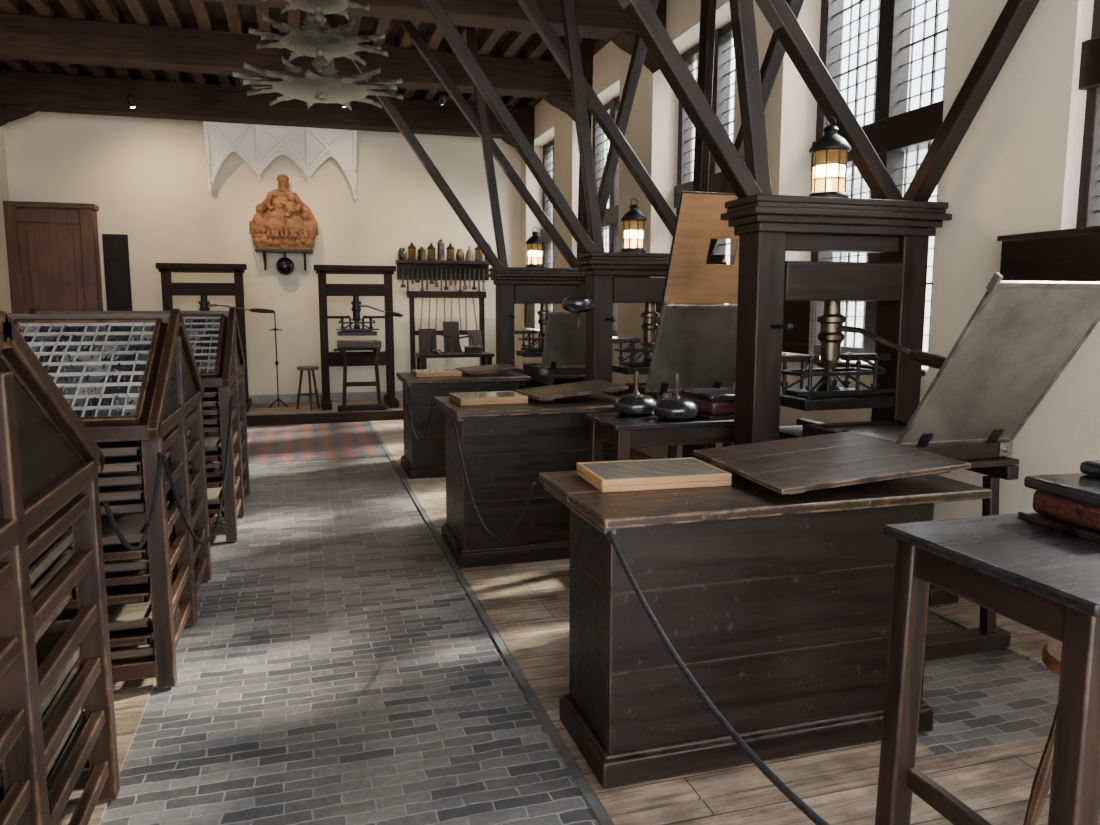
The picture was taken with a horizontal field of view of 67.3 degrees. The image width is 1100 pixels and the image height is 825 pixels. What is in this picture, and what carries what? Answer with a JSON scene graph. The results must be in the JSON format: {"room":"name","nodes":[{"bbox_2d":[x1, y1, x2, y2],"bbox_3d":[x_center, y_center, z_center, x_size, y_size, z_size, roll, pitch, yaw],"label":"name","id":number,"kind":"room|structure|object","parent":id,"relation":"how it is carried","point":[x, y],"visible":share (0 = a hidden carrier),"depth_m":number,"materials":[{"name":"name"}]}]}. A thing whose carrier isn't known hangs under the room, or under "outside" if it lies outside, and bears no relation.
{"room":"print shop","nodes":[
{"label":"print shop","id":0,"kind":"room"},
{"bbox_2d":[0,126,11,312],"bbox_3d":[-5.146,-1.249,3.764,0.200,4.820,15.600,-2,8,-16],"label":"wall","id":1,"kind":"structure","parent":0,"point":[5,298],"depth_m":10.87,"materials":[{"name":"paint"}]},
{"bbox_2d":[0,70,533,148],"bbox_3d":[-3.684,-4.042,11.377,7.120,0.713,0.320,-2,8,-16],"label":"ceiling beam","id":2,"kind":"structure","parent":1,"relation":"attached to","point":[22,93],"depth_m":10.98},
{"bbox_2d":[0,12,574,120],"bbox_3d":[-3.027,-3.786,9.188,7.120,0.663,0.320,-2,8,-16],"label":"ceiling beam","id":3,"kind":"structure","parent":1,"relation":"attached to","point":[22,37],"depth_m":8.86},
{"bbox_2d":[200,0,665,72],"bbox_3d":[-2.356,-3.500,6.954,7.120,0.663,0.320,-2,8,-16],"label":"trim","id":4,"kind":"structure","parent":1,"relation":"attached to","point":[596,19],"depth_m":7.47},
{"bbox_2d":[235,77,243,87],"bbox_3d":[-3.601,-3.973,9.574,0.096,0.395,0.150,-2,8,-16],"label":"spotlight","id":5,"kind":"object","parent":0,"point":[239,82],"visible":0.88,"depth_m":9.57,"materials":[{"name":"metal"}]},
{"bbox_2d":[3,111,521,394],"bbox_3d":[-3.656,-2.354,12.381,7.620,4.820,0.200,-2,8,-16],"label":"wall","id":6,"kind":"structure","parent":0,"point":[147,178],"depth_m":12.25,"materials":[{"name":"paint"}]},
{"bbox_2d":[3,201,103,312],"bbox_3d":[-6.721,-1.428,11.326,1.080,2.810,0.280,-2,8,-16],"label":"door","id":7,"kind":"structure","parent":6,"relation":"in","point":[53,254],"depth_m":11.12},
{"bbox_2d":[102,234,132,310],"bbox_3d":[-6.067,-1.280,11.672,0.320,2.430,0.028,-2,8,-16],"label":"door","id":8,"kind":"structure","parent":6,"relation":"in","point":[115,246],"depth_m":11.57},
{"bbox_2d":[202,121,357,200],"bbox_3d":[-3.822,-3.591,11.830,2.090,0.994,0.411,-2,8,-16],"label":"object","id":9,"kind":"object","parent":6,"relation":"attached to","point":[258,145],"visible":0.97,"depth_m":11.76,"materials":[{"name":"white paint"}]},
{"bbox_2d":[255,249,312,274],"bbox_3d":[-3.861,-2.182,12.035,0.800,0.365,0.378,-2,8,-16],"label":"wall shelf","id":10,"kind":"object","parent":6,"relation":"attached to","point":[284,266],"visible":1,"depth_m":11.94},
{"bbox_2d":[249,174,317,249],"bbox_3d":[-3.836,-2.883,11.881,0.953,1.075,0.418,-2,8,-16],"label":"statue","id":11,"kind":"object","parent":10,"relation":"on","point":[288,223],"visible":0.98,"depth_m":11.80,"materials":[{"name":"ceramic"}]},
{"bbox_2d":[249,391,402,402],"bbox_3d":[-3.864,-0.219,12.476,7.120,0.120,0.019,-2,8,-16],"label":"baseboard","id":12,"kind":"structure","parent":6,"relation":"attached to","point":[398,394],"depth_m":12.58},
{"bbox_2d":[395,260,489,279],"bbox_3d":[-1.626,-2.197,12.769,1.480,0.290,0.259,-2,8,-16],"label":"shelf","id":13,"kind":"object","parent":6,"relation":"attached to","point":[420,264],"visible":0.88,"depth_m":12.80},
{"bbox_2d":[398,248,406,259],"bbox_3d":[-2.243,-2.406,12.536,0.137,0.180,0.136,4,8,27],"label":"jar","id":14,"kind":"object","parent":13,"relation":"on","point":[402,255],"visible":0.99,"depth_m":12.49,"materials":[{"name":"ceramic"}]},
{"bbox_2d":[401,268,405,287],"bbox_3d":[-2.253,-2.061,12.649,0.072,0.290,0.036,-2,8,-16],"label":"hammer","id":15,"kind":"object","parent":13,"relation":"hanging from","point":[402,285],"visible":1,"depth_m":12.64,"materials":[{"name":"wood"}]},
{"bbox_2d":[406,268,408,294],"bbox_3d":[-2.182,-2.005,12.677,0.060,0.409,0.036,-2,8,-16],"label":"brush","id":16,"kind":"object","parent":13,"relation":"hanging from","point":[407,268],"visible":0.72,"depth_m":12.67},
{"bbox_2d":[407,241,416,259],"bbox_3d":[-2.101,-2.467,12.571,0.143,0.293,0.143,-2,8,-16],"label":"lantern","id":17,"kind":"object","parent":13,"relation":"on","point":[411,248],"visible":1,"depth_m":12.53,"materials":[{"name":"metal"}]},
{"bbox_2d":[411,268,414,290],"bbox_3d":[-2.111,-2.032,12.696,0.055,0.360,0.034,-7,10,-43],"label":"spatula","id":18,"kind":"object","parent":13,"relation":"hanging from","point":[412,287],"visible":0.91,"depth_m":12.69,"materials":[{"name":"metal"}]},
{"bbox_2d":[415,268,419,282],"bbox_3d":[-2.040,-2.106,12.707,0.072,0.216,0.036,-2,8,-16],"label":"hammer","id":19,"kind":"object","parent":13,"relation":"hanging from","point":[417,280],"visible":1,"depth_m":12.70,"materials":[{"name":"metal"}]},
{"bbox_2d":[418,246,425,259],"bbox_3d":[-1.960,-2.430,12.618,0.129,0.207,0.127,-2,8,-16],"label":"canister","id":20,"kind":"object","parent":13,"relation":"on","point":[421,251],"visible":0.95,"depth_m":12.57,"materials":[{"name":"ceramic"}]},
{"bbox_2d":[420,269,424,290],"bbox_3d":[-1.969,-2.033,12.738,0.060,0.370,0.036,-2,8,-16],"label":"brush","id":21,"kind":"object","parent":13,"relation":"hanging from","point":[422,286],"visible":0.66,"depth_m":12.73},
{"bbox_2d":[426,269,427,290],"bbox_3d":[-1.898,-1.998,12.764,0.055,0.444,0.034,-7,10,-43],"label":"spatula","id":22,"kind":"object","parent":13,"relation":"hanging from","point":[426,269],"visible":0.84,"depth_m":12.75,"materials":[{"name":"wood"}]},
{"bbox_2d":[427,241,435,259],"bbox_3d":[-1.818,-2.478,12.655,0.143,0.293,0.143,-2,8,-16],"label":"lantern","id":23,"kind":"object","parent":13,"relation":"on","point":[430,249],"visible":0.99,"depth_m":12.62,"materials":[{"name":"metal"}]},
{"bbox_2d":[429,269,433,283],"bbox_3d":[-1.827,-2.105,12.771,0.072,0.234,0.036,-2,8,-16],"label":"hammer","id":24,"kind":"object","parent":13,"relation":"hanging from","point":[431,281],"visible":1,"depth_m":12.76,"materials":[{"name":"wood"}]},
{"bbox_2d":[437,239,444,259],"bbox_3d":[-1.677,-2.499,12.692,0.127,0.327,0.132,4,8,26],"label":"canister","id":25,"kind":"object","parent":13,"relation":"on","point":[440,245],"visible":0.96,"depth_m":12.65,"materials":[{"name":"grey metal"}]},
{"bbox_2d":[440,269,442,290],"bbox_3d":[-1.685,-2.004,12.827,0.055,0.449,0.034,-7,10,-43],"label":"spatula","id":26,"kind":"object","parent":13,"relation":"hanging from","point":[441,286],"visible":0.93,"depth_m":12.81,"materials":[{"name":"metal"}]},
{"bbox_2d":[444,269,448,289],"bbox_3d":[-1.615,-2.070,12.839,0.072,0.322,0.036,-2,8,-16],"label":"hammer","id":27,"kind":"object","parent":13,"relation":"hanging from","point":[445,287],"visible":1,"depth_m":12.83,"materials":[{"name":"wood"}]},
{"bbox_2d":[446,241,454,260],"bbox_3d":[-1.534,-2.489,12.738,0.143,0.293,0.143,-2,8,-16],"label":"lantern","id":28,"kind":"object","parent":13,"relation":"on","point":[450,249],"visible":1,"depth_m":12.70,"materials":[{"name":"metal"}]},
{"bbox_2d":[449,269,452,284],"bbox_3d":[-1.544,-2.106,12.856,0.060,0.253,0.036,-2,8,-16],"label":"brush","id":29,"kind":"object","parent":13,"relation":"hanging from","point":[450,281],"visible":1,"depth_m":12.85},
{"bbox_2d":[454,269,456,290],"bbox_3d":[-1.472,-2.052,12.885,0.055,0.368,0.034,-7,10,-43],"label":"spatula","id":30,"kind":"object","parent":13,"relation":"hanging from","point":[455,287],"visible":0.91,"depth_m":12.88,"materials":[{"name":"metal"}]},
{"bbox_2d":[456,249,463,260],"bbox_3d":[-1.392,-2.439,12.787,0.137,0.182,0.136,4,8,27],"label":"jar","id":31,"kind":"object","parent":13,"relation":"on","point":[459,254],"visible":0.99,"depth_m":12.74,"materials":[{"name":"ceramic"}]},
{"bbox_2d":[458,269,462,290],"bbox_3d":[-1.402,-2.054,12.905,0.072,0.370,0.036,-2,8,-16],"label":"hammer","id":32,"kind":"object","parent":13,"relation":"hanging from","point":[459,269],"visible":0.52,"depth_m":12.89,"materials":[{"name":"wood"}]},
{"bbox_2d":[463,269,466,289],"bbox_3d":[-1.331,-2.081,12.923,0.060,0.321,0.036,-2,8,-16],"label":"brush","id":33,"kind":"object","parent":13,"relation":"hanging from","point":[464,285],"visible":1,"depth_m":12.92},
{"bbox_2d":[465,246,473,260],"bbox_3d":[-1.250,-2.466,12.827,0.137,0.226,0.135,-2,8,-16],"label":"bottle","id":34,"kind":"object","parent":13,"relation":"on","point":[469,254],"visible":0.98,"depth_m":12.79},
{"bbox_2d":[468,269,471,288],"bbox_3d":[-1.260,-2.093,12.944,0.055,0.302,0.034,-7,10,-43],"label":"spatula","id":35,"kind":"object","parent":13,"relation":"hanging from","point":[469,280],"visible":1,"depth_m":12.95,"materials":[{"name":"metal"}]},
{"bbox_2d":[472,269,476,289],"bbox_3d":[-1.189,-2.087,12.965,0.072,0.319,0.036,-2,8,-16],"label":"hammer","id":36,"kind":"object","parent":13,"relation":"hanging from","point":[473,287],"visible":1,"depth_m":12.96,"materials":[{"name":"wood"}]},
{"bbox_2d":[474,246,482,260],"bbox_3d":[-1.109,-2.505,12.864,0.143,0.293,0.143,-2,8,-16],"label":"lantern","id":37,"kind":"object","parent":13,"relation":"on","point":[478,253],"visible":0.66,"depth_m":12.82,"materials":[{"name":"metal"}]},
{"bbox_2d":[478,269,479,290],"bbox_3d":[-1.118,-2.050,12.991,0.060,0.400,0.036,-2,8,-16],"label":"brush","id":38,"kind":"object","parent":13,"relation":"hanging from","point":[478,269],"visible":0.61,"depth_m":12.98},
{"bbox_2d":[482,269,484,290],"bbox_3d":[-1.047,-2.086,13.008,0.055,0.333,0.034,-7,10,-43],"label":"spatula","id":39,"kind":"object","parent":13,"relation":"hanging from","point":[483,281],"visible":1,"depth_m":13.01,"materials":[{"name":"metal"}]},
{"bbox_2d":[0,0,610,106],"bbox_3d":[-1.447,-3.730,4.557,7.520,0.100,15.600,-2,8,-16],"label":"ceiling","id":40,"kind":"structure","parent":0,"point":[248,14],"depth_m":9.00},
{"bbox_2d":[126,69,135,107],"bbox_3d":[-5.221,-4.032,10.284,0.089,0.458,0.133,-1,7,-9],"label":"spotlight","id":41,"kind":"object","parent":40,"relation":"attached to","point":[131,103],"visible":1,"depth_m":10.27,"materials":[{"name":"metal"}]},
{"bbox_2d":[233,0,402,109],"bbox_3d":[-1.812,-3.170,6.439,1.282,1.450,1.254,-2,8,-16],"label":"chandelier","id":42,"kind":"object","parent":40,"relation":"hanging from","point":[324,44],"visible":1,"depth_m":6.35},
{"bbox_2d":[246,399,402,415],"bbox_3d":[-3.639,0.056,11.748,7.120,0.240,1.600,-2,8,-16],"label":"floor","id":43,"kind":"structure","parent":0,"point":[304,407],"depth_m":11.80,"materials":[{"name":"brown wood"}]},
{"bbox_2d":[155,263,274,412],"bbox_3d":[-4.540,-1.025,11.328,1.493,2.010,1.220,-2,8,-16],"label":"press","id":44,"kind":"object","parent":43,"relation":"on","point":[236,289],"visible":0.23,"depth_m":11.26,"materials":[{"name":"wood"}]},
{"bbox_2d":[268,313,287,407],"bbox_3d":[-3.905,-0.755,11.805,0.273,1.367,0.234,-2,8,-16],"label":"candle stand","id":45,"kind":"object","parent":43,"relation":"on","point":[275,329],"visible":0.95,"depth_m":11.77,"materials":[{"name":"metal"}]},
{"bbox_2d":[296,366,319,410],"bbox_3d":[-3.388,-0.341,11.545,0.326,0.602,0.334,-2,8,-16],"label":"stool","id":46,"kind":"object","parent":43,"relation":"on","point":[301,368],"visible":1,"depth_m":11.53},
{"bbox_2d":[247,410,402,425],"bbox_3d":[-3.403,0.089,10.956,7.120,0.135,0.050,-2,8,-16],"label":"trim","id":47,"kind":"structure","parent":43,"relation":"attached to","point":[308,418],"depth_m":11.04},
{"bbox_2d":[313,265,402,411],"bbox_3d":[-2.723,-1.087,11.814,1.196,2.010,1.220,-2,8,-16],"label":"press","id":48,"kind":"object","parent":43,"relation":"on","point":[376,358],"visible":1,"depth_m":11.75,"materials":[{"name":"wood"}]},
{"bbox_2d":[328,316,349,318],"bbox_3d":[-3.018,-1.361,11.806,0.315,0.035,0.080,-2,8,-16],"label":"shelf","id":49,"kind":"object","parent":48,"relation":"attached to","point":[329,317],"depth_m":11.76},
{"bbox_2d":[363,316,384,317],"bbox_3d":[-2.544,-1.379,11.946,0.315,0.035,0.080,-2,8,-16],"label":"shelf","id":50,"kind":"object","parent":48,"relation":"attached to","point":[363,316],"depth_m":11.91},
{"bbox_2d":[407,291,485,371],"bbox_3d":[-1.559,-1.015,12.625,1.200,1.660,0.121,-2,8,-16],"label":"rack","id":51,"kind":"object","parent":43,"relation":"on","point":[411,295],"visible":0.64,"depth_m":12.49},
{"bbox_2d":[414,352,493,368],"bbox_3d":[-1.411,-0.500,12.189,1.100,0.750,0.520,-2,8,-16],"label":"work table","id":52,"kind":"object","parent":43,"relation":"on","point":[485,357],"visible":0.44,"depth_m":11.96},
{"bbox_2d":[418,329,436,352],"bbox_3d":[-1.808,-1.061,12.201,0.260,0.353,0.108,-2,7,-12],"label":"leaning board","id":53,"kind":"object","parent":52,"relation":"on","point":[425,335],"visible":0.8,"depth_m":12.19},
{"bbox_2d":[433,349,440,353],"bbox_3d":[-1.617,-0.874,11.884,0.120,0.066,0.174,-2,8,-16],"label":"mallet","id":54,"kind":"object","parent":52,"relation":"on","point":[435,351],"visible":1,"depth_m":11.91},
{"bbox_2d":[430,332,452,352],"bbox_3d":[-1.591,-1.012,12.128,0.351,0.337,0.128,-2,8,-16],"label":"wooden frame","id":55,"kind":"object","parent":52,"relation":"on","point":[433,332],"visible":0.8,"depth_m":12.14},
{"bbox_2d":[443,321,459,351],"bbox_3d":[-1.465,-1.125,12.292,0.240,0.456,0.102,-2,8,-16],"label":"leaning board","id":56,"kind":"object","parent":52,"relation":"on","point":[451,328],"visible":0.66,"depth_m":12.28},
{"bbox_2d":[457,335,474,352],"bbox_3d":[-1.232,-1.008,12.229,0.274,0.279,0.113,-2,8,-16],"label":"wooden frame","id":57,"kind":"object","parent":52,"relation":"on","point":[458,338],"visible":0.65,"depth_m":12.23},
{"bbox_2d":[464,346,482,353],"bbox_3d":[-1.119,-0.915,12.066,0.250,0.105,0.130,-2,8,-16],"label":"wooden block","id":58,"kind":"object","parent":52,"relation":"on","point":[468,349],"visible":1,"depth_m":12.01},
{"bbox_2d":[468,331,482,351],"bbox_3d":[-1.126,-1.065,12.412,0.200,0.309,0.119,-3,8,-20],"label":"leaning board","id":59,"kind":"object","parent":52,"relation":"on","point":[476,334],"visible":0.74,"depth_m":12.41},
{"bbox_2d":[439,91,445,104],"bbox_3d":[-1.320,-4.020,10.147,0.092,0.448,0.146,-2,8,-16],"label":"spotlight","id":60,"kind":"object","parent":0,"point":[442,98],"visible":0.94,"depth_m":10.13,"materials":[{"name":"metal"}]},
{"bbox_2d":[57,419,1099,824],"bbox_3d":[-1.410,1.060,4.341,7.120,0.132,14.000,-2,8,-16],"label":"floor","id":61,"kind":"structure","parent":0,"point":[335,666],"depth_m":3.28,"materials":[{"name":"brick"}]},
{"bbox_2d":[0,311,119,824],"bbox_3d":[-1.793,0.563,1.690,1.300,1.528,1.599,-2,8,-16],"label":"cabinet","id":62,"kind":"object","parent":61,"relation":"on","point":[51,748],"visible":1,"depth_m":2.10,"materials":[{"name":"wood"}]},
{"bbox_2d":[7,309,211,688],"bbox_3d":[-2.351,0.296,3.771,1.300,1.528,1.599,-2,8,-16],"label":"cabinet","id":63,"kind":"object","parent":61,"relation":"on","point":[145,587],"visible":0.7,"depth_m":3.43,"materials":[{"name":"wood"}]},
{"bbox_2d":[11,318,161,425],"bbox_3d":[-2.236,-0.167,3.325,1.160,0.408,0.679,-2,8,-16],"label":"case","id":64,"kind":"object","parent":63,"relation":"on","point":[103,368],"visible":0.72,"depth_m":3.47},
{"bbox_2d":[103,452,164,550],"bbox_3d":[-1.442,0.338,2.903,0.029,0.278,0.734,-2,8,-13],"label":"rope","id":65,"kind":"object","parent":63,"relation":"hanging from","point":[120,536],"visible":0.93,"depth_m":2.96,"materials":[{"name":"fabric"}]},
{"bbox_2d":[159,395,232,544],"bbox_3d":[-1.771,0.339,4.282,0.029,0.634,2.243,-2,8,-15],"label":"rope","id":66,"kind":"object","parent":63,"relation":"hanging from","point":[164,457],"visible":1,"depth_m":4.12,"materials":[{"name":"fabric"}]},
{"bbox_2d":[28,308,249,541],"bbox_3d":[-2.892,0.028,5.867,1.300,1.528,1.599,-2,8,-16],"label":"cabinet","id":67,"kind":"object","parent":61,"relation":"on","point":[231,379],"visible":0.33,"depth_m":5.59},
{"bbox_2d":[182,314,224,377],"bbox_3d":[-2.778,-0.436,5.421,1.160,0.408,0.679,-2,8,-16],"label":"case","id":68,"kind":"object","parent":67,"relation":"on","point":[204,331],"visible":0.16,"depth_m":5.60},
{"bbox_2d":[396,370,530,478],"bbox_3d":[-0.838,0.086,7.891,1.140,0.898,0.840,-2,8,-16],"label":"counter","id":69,"kind":"object","parent":61,"relation":"on","point":[426,458],"visible":0.56,"depth_m":7.46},
{"bbox_2d":[403,386,433,441],"bbox_3d":[-1.029,0.025,6.432,0.029,0.399,1.800,-2,8,-16],"label":"rope","id":70,"kind":"object","parent":69,"relation":"hanging from","point":[405,387],"visible":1,"depth_m":6.53,"materials":[{"name":"fabric"}]},
{"bbox_2d":[412,369,461,376],"bbox_3d":[-1.067,-0.373,7.759,0.420,0.045,0.350,-2,8,-16],"label":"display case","id":71,"kind":"object","parent":69,"relation":"on","point":[417,372],"visible":1,"depth_m":7.63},
{"bbox_2d":[455,363,519,374],"bbox_3d":[-0.605,-0.418,7.918,0.500,0.067,0.499,-3,8,-19],"label":"wooden board","id":72,"kind":"object","parent":69,"relation":"on","point":[472,370],"visible":0.93,"depth_m":7.80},
{"bbox_2d":[368,421,612,824],"bbox_3d":[-0.470,0.976,4.613,0.033,0.030,14.000,-2,8,-16],"label":"trim","id":73,"kind":"structure","parent":61,"relation":"on","point":[590,797],"depth_m":3.42,"materials":[{"name":"stone"}]},
{"bbox_2d":[324,0,658,388],"bbox_3d":[-0.708,-1.725,7.965,2.882,4.487,2.430,-2,8,-16],"label":"press","id":74,"kind":"object","parent":61,"relation":"on","point":[562,350],"visible":0.74,"depth_m":8.51,"materials":[{"name":"brown wood"}]},
{"bbox_2d":[515,330,536,333],"bbox_3d":[-0.274,-0.861,8.855,0.265,0.035,0.080,-2,8,-16],"label":"shelf","id":75,"kind":"object","parent":74,"relation":"attached to","point":[517,331],"depth_m":8.83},
{"bbox_2d":[525,227,544,267],"bbox_3d":[-0.157,-1.753,8.776,0.210,0.432,0.210,-2,8,-16],"label":"lantern","id":76,"kind":"object","parent":74,"relation":"on","point":[535,257],"visible":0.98,"depth_m":8.72,"materials":[{"name":"metal"}]},
{"bbox_2d":[434,393,617,567],"bbox_3d":[-0.095,0.389,5.366,1.170,0.938,0.840,-2,8,-16],"label":"counter","id":77,"kind":"object","parent":61,"relation":"on","point":[505,448],"visible":0.57,"depth_m":4.96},
{"bbox_2d":[449,391,527,405],"bbox_3d":[-0.396,-0.093,5.261,0.430,0.045,0.350,-2,8,-18],"label":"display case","id":78,"kind":"object","parent":77,"relation":"on","point":[493,397],"visible":1,"depth_m":5.14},
{"bbox_2d":[452,422,535,539],"bbox_3d":[-0.308,0.371,4.016,0.029,0.449,1.592,-2,8,-17],"label":"rope","id":79,"kind":"object","parent":77,"relation":"hanging from","point":[531,490],"visible":1,"depth_m":4.09,"materials":[{"name":"fabric"}]},
{"bbox_2d":[515,380,627,401],"bbox_3d":[0.133,-0.144,5.387,0.599,0.084,0.499,-3,8,-19],"label":"wooden board","id":80,"kind":"object","parent":77,"relation":"on","point":[545,393],"visible":0.95,"depth_m":5.29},
{"bbox_2d":[421,0,803,459],"bbox_3d":[0.153,-1.439,5.746,2.909,4.492,2.456,-2,8,-16],"label":"press","id":81,"kind":"object","parent":61,"relation":"on","point":[695,340],"visible":0.76,"depth_m":6.18,"materials":[{"name":"brown wood"}]},
{"bbox_2d":[562,297,594,330],"bbox_3d":[0.216,-0.750,6.302,0.254,0.256,0.254,-2,8,-16],"label":"ball","id":82,"kind":"object","parent":81,"relation":"hanging from","point":[577,305],"visible":1,"depth_m":6.21,"materials":[{"name":"metal"}]},
{"bbox_2d":[613,338,640,342],"bbox_3d":[0.593,-0.575,6.627,0.265,0.035,0.080,-2,8,-16],"label":"shelf","id":83,"kind":"object","parent":81,"relation":"attached to","point":[618,340],"depth_m":6.59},
{"bbox_2d":[620,198,646,252],"bbox_3d":[0.663,-1.475,6.533,0.210,0.432,0.210,-2,8,-16],"label":"lantern","id":84,"kind":"object","parent":81,"relation":"on","point":[633,221],"visible":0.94,"depth_m":6.47,"materials":[{"name":"metal"}]},
{"bbox_2d":[584,412,733,462],"bbox_3d":[0.675,0.477,4.767,0.840,0.919,0.520,-2,8,-16],"label":"table","id":85,"kind":"object","parent":61,"relation":"on","point":[623,432],"visible":0.41,"depth_m":4.51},
{"bbox_2d":[614,370,656,415],"bbox_3d":[0.497,-0.115,4.763,0.254,0.256,0.254,-2,8,-16],"label":"ink dabber","id":86,"kind":"object","parent":85,"relation":"on","point":[634,404],"visible":0.97,"depth_m":4.68,"materials":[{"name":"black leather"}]},
{"bbox_2d":[653,373,698,420],"bbox_3d":[0.699,-0.091,4.575,0.254,0.256,0.254,-2,8,-16],"label":"ink dabber","id":87,"kind":"object","parent":85,"relation":"on","point":[675,408],"visible":1,"depth_m":4.50,"materials":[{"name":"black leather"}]},
{"bbox_2d":[681,388,734,419],"bbox_3d":[0.943,-0.056,4.779,0.240,0.135,0.400,-2,8,-16],"label":"book","id":88,"kind":"object","parent":85,"relation":"on","point":[713,403],"visible":0.67,"depth_m":4.62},
{"bbox_2d":[539,463,990,788],"bbox_3d":[0.764,0.697,3.144,1.465,0.893,0.750,-2,8,-16],"label":"counter","id":89,"kind":"object","parent":61,"relation":"on","point":[777,605],"visible":0.79,"depth_m":2.78,"materials":[{"name":"wood"}]},
{"bbox_2d":[577,457,731,492],"bbox_3d":[0.381,0.230,3.100,0.490,0.045,0.340,-2,8,-13],"label":"wooden tray","id":90,"kind":"object","parent":89,"relation":"on","point":[691,472],"visible":1,"depth_m":3.00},
{"bbox_2d":[605,531,829,824],"bbox_3d":[0.461,0.570,1.553,0.029,0.339,2.058,-2,8,-16],"label":"rope","id":91,"kind":"object","parent":89,"relation":"hanging from","point":[800,804],"visible":1,"depth_m":1.86,"materials":[{"name":"fabric"}]},
{"bbox_2d":[693,431,970,494],"bbox_3d":[1.035,0.183,3.154,0.740,0.095,0.700,-2,8,-14],"label":"wooden board","id":92,"kind":"object","parent":89,"relation":"on","point":[791,466],"visible":1,"depth_m":3.06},
{"bbox_2d":[618,0,1099,660],"bbox_3d":[0.861,-1.152,3.492,2.881,4.488,2.430,-2,8,-16],"label":"press","id":93,"kind":"object","parent":61,"relation":"on","point":[1021,336],"visible":0.88,"depth_m":4.15,"materials":[{"name":"brown wood"}]},
{"bbox_2d":[782,354,819,361],"bbox_3d":[1.294,-0.287,4.381,0.265,0.035,0.080,-2,8,-16],"label":"shelf","id":94,"kind":"object","parent":93,"relation":"attached to","point":[801,357],"depth_m":4.34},
{"bbox_2d":[809,116,850,197],"bbox_3d":[1.455,-1.319,4.297,0.210,0.432,0.210,-2,8,-16],"label":"lantern","id":95,"kind":"object","parent":93,"relation":"on","point":[829,153],"visible":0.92,"depth_m":4.24,"materials":[{"name":"metal"}]},
{"bbox_2d":[840,353,890,360],"bbox_3d":[1.721,-0.303,4.508,0.265,0.035,0.080,-2,8,-16],"label":"shelf","id":96,"kind":"object","parent":93,"relation":"attached to","point":[851,356],"depth_m":4.47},
{"bbox_2d":[875,513,1099,824],"bbox_3d":[1.499,0.799,2.215,0.970,0.929,0.660,-2,8,-16],"label":"table","id":97,"kind":"object","parent":61,"relation":"on","point":[1044,579],"visible":0.99,"depth_m":2.09,"materials":[{"name":"wood"}]},
{"bbox_2d":[1018,473,1099,542],"bbox_3d":[1.642,0.255,2.315,0.500,0.125,0.300,-2,7,-12],"label":"book","id":98,"kind":"object","parent":97,"relation":"on","point":[1069,503],"visible":0.98,"depth_m":2.28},
{"bbox_2d":[1080,460,1099,476],"bbox_3d":[1.707,0.165,2.365,0.300,0.040,0.180,-2,8,-16],"label":"pad","id":99,"kind":"object","parent":98,"relation":"on","point":[1092,468],"visible":1,"depth_m":2.37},
{"bbox_2d":[1023,639,1062,824],"bbox_3d":[1.591,0.975,2.373,0.357,0.543,0.366,-2,8,-16],"label":"stool","id":100,"kind":"object","parent":61,"relation":"on","point":[1051,651],"visible":0.41,"depth_m":2.40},
{"bbox_2d":[521,0,1099,520],"bbox_3d":[1.974,-1.519,5.869,0.420,4.820,15.600,-2,8,-16],"label":"wall","id":101,"kind":"structure","parent":0,"point":[1016,167],"depth_m":4.40,"materials":[{"name":"paint"}]},
{"bbox_2d":[524,138,553,332],"bbox_3d":[0.009,-2.604,12.241,0.437,2.850,1.460,-2,8,-16],"label":"window","id":102,"kind":"structure","parent":101,"relation":"in","point":[548,149],"depth_m":12.71,"materials":[{"name":"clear glass"}]},
{"bbox_2d":[524,304,534,327],"bbox_3d":[-0.318,-1.549,12.783,0.042,0.480,0.500,-2,8,-16],"label":"shutter","id":103,"kind":"object","parent":102,"relation":"attached to","point":[529,309],"depth_m":12.75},
{"bbox_2d":[592,95,619,338],"bbox_3d":[0.687,-2.314,9.983,0.437,2.850,1.610,-2,8,-16],"label":"window","id":104,"kind":"structure","parent":101,"relation":"in","point":[610,221],"depth_m":10.08,"materials":[{"name":"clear glass"}]},
{"bbox_2d":[655,22,735,333],"bbox_3d":[1.416,-2.003,7.559,0.437,2.850,1.610,-2,8,-16],"label":"window","id":105,"kind":"structure","parent":101,"relation":"in","point":[723,46],"depth_m":7.50,"materials":[{"name":"clear glass"}]},
{"bbox_2d":[655,303,670,333],"bbox_3d":[1.068,-0.958,8.173,0.042,0.480,0.500,-2,8,-16],"label":"shutter","id":106,"kind":"object","parent":105,"relation":"attached to","point":[657,305],"depth_m":8.13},
{"bbox_2d":[782,0,949,375],"bbox_3d":[2.083,-1.718,5.340,0.437,2.850,1.580,-2,8,-16],"label":"window","id":107,"kind":"structure","parent":101,"relation":"in","point":[894,132],"depth_m":5.33,"materials":[{"name":"clear glass"}]},
{"bbox_2d":[782,301,814,353],"bbox_3d":[1.739,-0.671,5.939,0.042,0.480,0.500,-2,8,-16],"label":"shutter","id":108,"kind":"object","parent":107,"relation":"attached to","point":[800,340],"depth_m":5.83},
{"bbox_2d":[997,0,1099,281],"bbox_3d":[2.637,-1.648,3.064,0.310,2.410,1.980,-2,8,-16],"label":"window","id":109,"kind":"structure","parent":101,"relation":"in","point":[1073,254],"depth_m":3.77,"materials":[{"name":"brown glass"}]},
{"bbox_2d":[997,226,1099,281],"bbox_3d":[2.377,-0.673,3.695,0.098,0.295,0.870,-2,8,-16],"label":"shutter","id":110,"kind":"object","parent":109,"relation":"attached to","point":[1073,254],"depth_m":3.79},
{"label":"outside","id":111,"kind":"structure","parent":0,"visible":0},
{"bbox_2d":[833,149,936,350],"bbox_3d":[15.300,-3.378,12.581,5.300,8.600,32.000,-2,8,-16],"label":"building","id":112,"kind":"structure","parent":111,"point":[911,156],"depth_m":24.55,"materials":[{"name":"stone"}]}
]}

